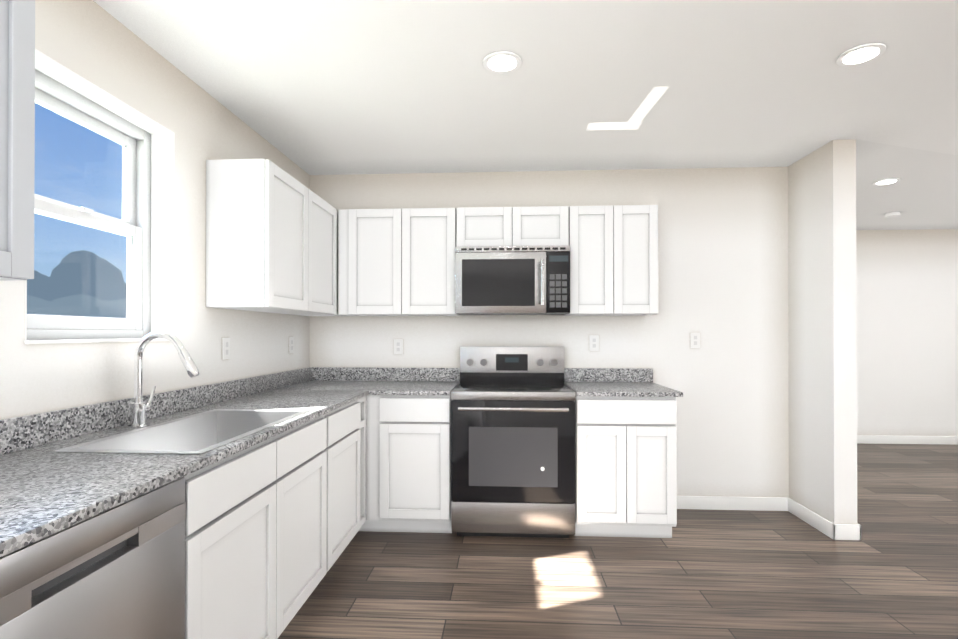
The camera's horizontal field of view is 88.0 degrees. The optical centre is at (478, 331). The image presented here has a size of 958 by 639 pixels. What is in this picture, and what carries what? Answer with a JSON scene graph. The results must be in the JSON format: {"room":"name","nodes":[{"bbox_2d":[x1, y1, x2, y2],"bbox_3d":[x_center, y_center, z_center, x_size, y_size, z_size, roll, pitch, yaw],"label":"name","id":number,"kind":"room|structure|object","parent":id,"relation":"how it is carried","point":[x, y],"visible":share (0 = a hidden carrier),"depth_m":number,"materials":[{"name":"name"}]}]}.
{"room":"kitchen","nodes":[
{"label":"kitchen","id":0,"kind":"room"},
{"bbox_2d":[0,0,309,419],"bbox_3d":[-1.500,0.040,1.554,0.190,2.470,9.430,0,0,3],"label":"wall","id":1,"kind":"structure","parent":0,"point":[93,42],"depth_m":2.15,"materials":[{"name":"paint"}]},
{"bbox_2d":[0,0,34,280],"bbox_3d":[-1.276,-0.493,0.961,0.318,0.730,0.566,0,0,3],"label":"upper cabinet","id":2,"kind":"object","parent":1,"relation":"attached to","point":[17,96],"visible":1,"depth_m":1.17,"materials":[{"name":"white wood"}]},
{"bbox_2d":[27,69,150,339],"bbox_3d":[-1.528,-0.426,1.888,0.087,0.935,0.690,0,0,3],"label":"window","id":3,"kind":"structure","parent":1,"relation":"in","point":[133,225],"depth_m":2.01,"materials":[{"name":"plastic"}]},
{"bbox_2d":[25,49,174,343],"bbox_3d":[-1.433,-0.426,1.883,0.116,0.935,0.690,0,0,3],"label":"window frame","id":4,"kind":"structure","parent":1,"relation":"attached to","point":[162,214],"depth_m":2.22,"materials":[{"name":"white"}]},
{"bbox_2d":[222,338,229,359],"bbox_3d":[-1.340,0.090,2.631,0.006,0.115,0.070,0,0,3],"label":"electrical outlet","id":5,"kind":"object","parent":1,"relation":"attached to","point":[225,348],"visible":1,"depth_m":2.62,"materials":[{"name":"white plastic"}]},
{"bbox_2d":[206,159,313,314],"bbox_3d":[-1.179,-0.484,2.721,0.318,0.730,0.551,0,0,3],"label":"upper cabinet","id":6,"kind":"object","parent":1,"relation":"attached to","point":[271,237],"depth_m":2.45,"materials":[{"name":"white wood"}]},
{"bbox_2d":[289,337,293,353],"bbox_3d":[-1.296,0.094,3.430,0.006,0.115,0.070,0,0,3],"label":"electrical outlet","id":7,"kind":"object","parent":1,"relation":"attached to","point":[291,344],"visible":1,"depth_m":3.42,"materials":[{"name":"white plastic"}]},
{"bbox_2d":[301,315,344,315],"bbox_3d":[-1.133,-0.480,3.557,0.318,0.730,0.378,0,0,3],"label":"upper cabinet","id":8,"kind":"object","parent":1,"relation":"attached to","point":[301,315],"depth_m":3.59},
{"bbox_2d":[314,193,337,314],"bbox_3d":[-1.155,-0.482,3.152,0.318,0.730,0.548,0,0,3],"label":"upper cabinet","id":9,"kind":"object","parent":1,"relation":"attached to","point":[325,215],"depth_m":3.23,"materials":[{"name":"white wood"}]},
{"bbox_2d":[93,0,957,229],"bbox_3d":[2.564,-1.246,1.336,8.450,0.100,9.430,0,0,3],"label":"ceiling","id":10,"kind":"structure","parent":0,"point":[330,87],"depth_m":2.38,"materials":[{"name":"paint"}]},
{"bbox_2d":[483,51,521,73],"bbox_3d":[0.103,-1.187,2.192,0.170,0.008,0.170,0,0,3],"label":"recessed light","id":11,"kind":"object","parent":10,"relation":"in","point":[501,62],"visible":1,"depth_m":2.18,"materials":[{"name":"white plastic"}]},
{"bbox_2d":[836,43,885,65],"bbox_3d":[1.642,-1.187,2.132,0.170,0.008,0.170,0,0,3],"label":"recessed light","id":12,"kind":"object","parent":10,"relation":"in","point":[860,54],"visible":1,"depth_m":2.12,"materials":[{"name":"white plastic"}]},
{"bbox_2d":[873,178,900,184],"bbox_3d":[3.212,-1.179,3.909,0.170,0.008,0.170,0,0,3],"label":"recessed light","id":13,"kind":"object","parent":10,"relation":"in","point":[887,181],"visible":0.98,"depth_m":3.89,"materials":[{"name":"white plastic"}]},
{"bbox_2d":[884,212,900,217],"bbox_3d":[4.120,-1.163,4.940,0.130,0.030,0.130,0,0,3],"label":"recessed light","id":14,"kind":"object","parent":10,"relation":"attached to","point":[892,214],"visible":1,"depth_m":4.91,"materials":[{"name":"white plastic"}]},
{"bbox_2d":[310,167,788,496],"bbox_3d":[0.473,0.051,3.717,3.510,2.470,0.120,0,0,3],"label":"wall","id":15,"kind":"structure","parent":0,"point":[723,261],"depth_m":3.60,"materials":[{"name":"paint"}]},
{"bbox_2d":[394,339,402,354],"bbox_3d":[-0.604,0.116,3.711,0.070,0.115,0.006,0,0,3],"label":"electrical outlet","id":16,"kind":"object","parent":15,"relation":"attached to","point":[398,346],"visible":1,"depth_m":3.71,"materials":[{"name":"white plastic"}]},
{"bbox_2d":[338,208,459,315],"bbox_3d":[-0.560,-0.480,3.555,0.820,0.730,0.318,0,0,3],"label":"upper cabinet","id":17,"kind":"object","parent":15,"relation":"attached to","point":[396,262],"visible":1,"depth_m":3.40,"materials":[{"name":"white wood"}]},
{"bbox_2d":[456,206,568,246],"bbox_3d":[0.233,-0.705,3.513,0.762,0.282,0.318,0,0,3],"label":"upper cabinet","id":18,"kind":"object","parent":15,"relation":"attached to","point":[515,226],"visible":0.73,"depth_m":3.36,"materials":[{"name":"white wood"}]},
{"bbox_2d":[455,246,569,314],"bbox_3d":[0.229,-0.341,3.441,0.756,0.440,0.458,0,0,3],"label":"microwave","id":19,"kind":"object","parent":18,"relation":"attached to","point":[512,280],"visible":1,"depth_m":3.26,"materials":[{"name":"silver metal"}]},
{"bbox_2d":[589,335,598,350],"bbox_3d":[0.844,0.085,3.631,0.070,0.115,0.006,0,0,3],"label":"electrical outlet","id":20,"kind":"object","parent":15,"relation":"attached to","point":[593,342],"visible":1,"depth_m":3.63,"materials":[{"name":"white plastic"}]},
{"bbox_2d":[564,205,657,315],"bbox_3d":[0.910,-0.481,3.474,0.588,0.730,0.318,0,0,3],"label":"upper cabinet","id":21,"kind":"object","parent":15,"relation":"attached to","point":[614,260],"visible":0.98,"depth_m":3.32,"materials":[{"name":"white wood"}]},
{"bbox_2d":[690,332,699,347],"bbox_3d":[1.567,0.065,3.591,0.070,0.115,0.006,0,0,3],"label":"electrical outlet","id":22,"kind":"object","parent":15,"relation":"attached to","point":[694,339],"visible":1,"depth_m":3.59,"materials":[{"name":"white plastic"}]},
{"bbox_2d":[677,496,786,510],"bbox_3d":[1.732,1.237,3.575,0.980,0.095,0.014,0,0,3],"label":"baseboard","id":23,"kind":"structure","parent":15,"relation":"attached to","point":[683,502],"depth_m":3.56,"materials":[{"name":"white wood"}]},
{"bbox_2d":[278,443,957,638],"bbox_3d":[2.564,1.324,1.323,8.450,0.100,9.430,0,0,3],"label":"floor","id":24,"kind":"structure","parent":0,"point":[892,573],"depth_m":2.56,"materials":[{"name":"brown wood"}]},
{"bbox_2d":[0,477,185,638],"bbox_3d":[-1.103,0.829,1.045,0.598,0.886,0.603,0,0,3],"label":"dishwasher","id":25,"kind":"object","parent":24,"relation":"on","point":[117,572],"visible":0.83,"depth_m":1.07,"materials":[{"name":"silver metal"}]},
{"bbox_2d":[184,466,207,638],"bbox_3d":[-1.116,0.829,1.046,0.628,0.888,0.732,0,0,3],"label":"base cabinet","id":26,"kind":"object","parent":24,"relation":"on","point":[196,483],"depth_m":1.38,"materials":[{"name":"white wood"}]},
{"bbox_2d":[0,367,379,556],"bbox_3d":[-1.062,0.324,1.724,0.660,0.127,4.022,0,0,3],"label":"countertop","id":27,"kind":"structure","parent":26,"relation":"on","point":[45,491],"depth_m":1.49,"materials":[{"name":"grey stone"}]},
{"bbox_2d":[128,331,199,428],"bbox_3d":[-1.183,0.179,1.883,0.270,0.363,0.097,0,0,3],"label":"faucet","id":28,"kind":"object","parent":27,"relation":"on","point":[139,408],"visible":1,"depth_m":1.86,"materials":[{"name":"silver metal"}]},
{"bbox_2d":[52,409,310,453],"bbox_3d":[-1.019,0.467,1.871,0.459,0.218,0.824,0,0,3],"label":"sink","id":29,"kind":"object","parent":27,"relation":"in","point":[203,432],"visible":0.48,"depth_m":2.02,"materials":[{"name":"silver metal"}]},
{"bbox_2d":[208,431,287,638],"bbox_3d":[-1.083,0.832,1.640,0.628,0.888,0.580,0,0,3],"label":"base cabinet","id":30,"kind":"object","parent":24,"relation":"on","point":[274,524],"depth_m":1.67,"materials":[{"name":"white wood"}]},
{"bbox_2d":[288,409,335,623],"bbox_3d":[-1.055,0.834,2.140,0.628,0.888,0.657,0,0,3],"label":"base cabinet","id":31,"kind":"object","parent":24,"relation":"on","point":[311,444],"depth_m":2.19,"materials":[{"name":"white wood"}]},
{"bbox_2d":[336,396,365,559],"bbox_3d":[-1.023,0.837,2.726,0.628,0.888,0.793,0,0,3],"label":"base cabinet","id":32,"kind":"object","parent":24,"relation":"on","point":[351,417],"depth_m":2.75,"materials":[{"name":"white wood"}]},
{"bbox_2d":[359,395,451,532],"bbox_3d":[-0.729,0.841,3.403,1.138,0.887,0.628,0,0,3],"label":"base cabinet","id":33,"kind":"object","parent":24,"relation":"on","point":[408,463],"visible":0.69,"depth_m":3.08,"materials":[{"name":"white wood"}]},
{"bbox_2d":[376,367,459,394],"bbox_3d":[-0.400,0.332,3.383,0.481,0.127,0.636,0,0,3],"label":"countertop","id":34,"kind":"structure","parent":33,"relation":"on","point":[389,381],"depth_m":3.67,"materials":[{"name":"grey stone"}]},
{"bbox_2d":[451,346,574,537],"bbox_3d":[0.222,0.696,3.305,0.758,1.175,0.708,0,0,3],"label":"range","id":35,"kind":"object","parent":24,"relation":"on","point":[512,441],"visible":1,"depth_m":3.02,"materials":[{"name":"silver metal"}]},
{"bbox_2d":[574,395,676,537],"bbox_3d":[0.910,0.840,3.313,0.602,0.887,0.628,0,0,3],"label":"base cabinet","id":36,"kind":"object","parent":24,"relation":"on","point":[625,466],"visible":0.96,"depth_m":3.00,"materials":[{"name":"white wood"}]},
{"bbox_2d":[564,368,682,396],"bbox_3d":[0.927,0.332,3.312,0.638,0.127,0.633,0,0,3],"label":"countertop","id":37,"kind":"structure","parent":36,"relation":"on","point":[630,382],"depth_m":3.52,"materials":[{"name":"grey stone"}]},
{"bbox_2d":[788,139,856,523],"bbox_3d":[2.340,0.054,4.461,0.137,2.470,2.800,0,0,3],"label":"wall","id":38,"kind":"structure","parent":0,"point":[822,333],"depth_m":3.17,"materials":[{"name":"paint"}]},
{"bbox_2d":[787,497,838,539],"bbox_3d":[2.198,1.236,3.290,0.017,0.095,0.484,0,0,3],"label":"baseboard","id":39,"kind":"structure","parent":38,"relation":"attached to","point":[833,531],"depth_m":3.25,"materials":[{"name":"white wood"}]},
{"bbox_2d":[839,523,860,539],"bbox_3d":[2.416,1.241,4.434,0.017,0.095,2.794,0,0,3],"label":"baseboard","id":40,"kind":"structure","parent":38,"relation":"attached to","point":[853,531],"depth_m":3.04,"materials":[{"name":"white wood"}]},
{"bbox_2d":[856,229,957,435],"bbox_3d":[4.763,0.061,5.805,4.553,2.470,0.150,0,0,3],"label":"wall","id":41,"kind":"structure","parent":0,"point":[907,332],"depth_m":5.72,"materials":[{"name":"paint"}]},
{"bbox_2d":[857,435,957,444],"bbox_3d":[4.669,1.248,5.720,4.373,0.095,0.017,0,0,3],"label":"baseboard","id":42,"kind":"structure","parent":41,"relation":"attached to","point":[866,439],"depth_m":5.70,"materials":[{"name":"white wood"}]},
{"label":"outside","id":43,"kind":"structure","parent":0,"visible":0},
{"bbox_3d":[-110.073,1.819,31.061,219.740,0.100,350.000,0,0,3],"label":"ground","id":44,"kind":"structure","parent":43,"visible":0},
{"bbox_2d":[27,270,65,301],"bbox_3d":[-30.329,-1.226,33.657,4.288,6.015,3.683,0,0,3],"label":"tree","id":45,"kind":"object","parent":44,"relation":"on","point":[46,285],"depth_m":33.01,"materials":[{"name":"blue plant"}]},
{"bbox_2d":[27,294,126,317],"bbox_3d":[-22.258,-0.073,27.424,21.813,4.560,8.985,0,0,-43],"label":"shrubs","id":46,"kind":"object","parent":44,"relation":"on","point":[41,307],"depth_m":25.12,"materials":[{"name":"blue plant"}]},
{"bbox_2d":[50,250,126,300],"bbox_3d":[-32.856,-2.446,41.733,6.085,8.534,5.225,0,0,3],"label":"tree","id":47,"kind":"object","parent":44,"relation":"on","point":[100,265],"depth_m":40.06,"materials":[{"name":"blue plant"}]}
]}

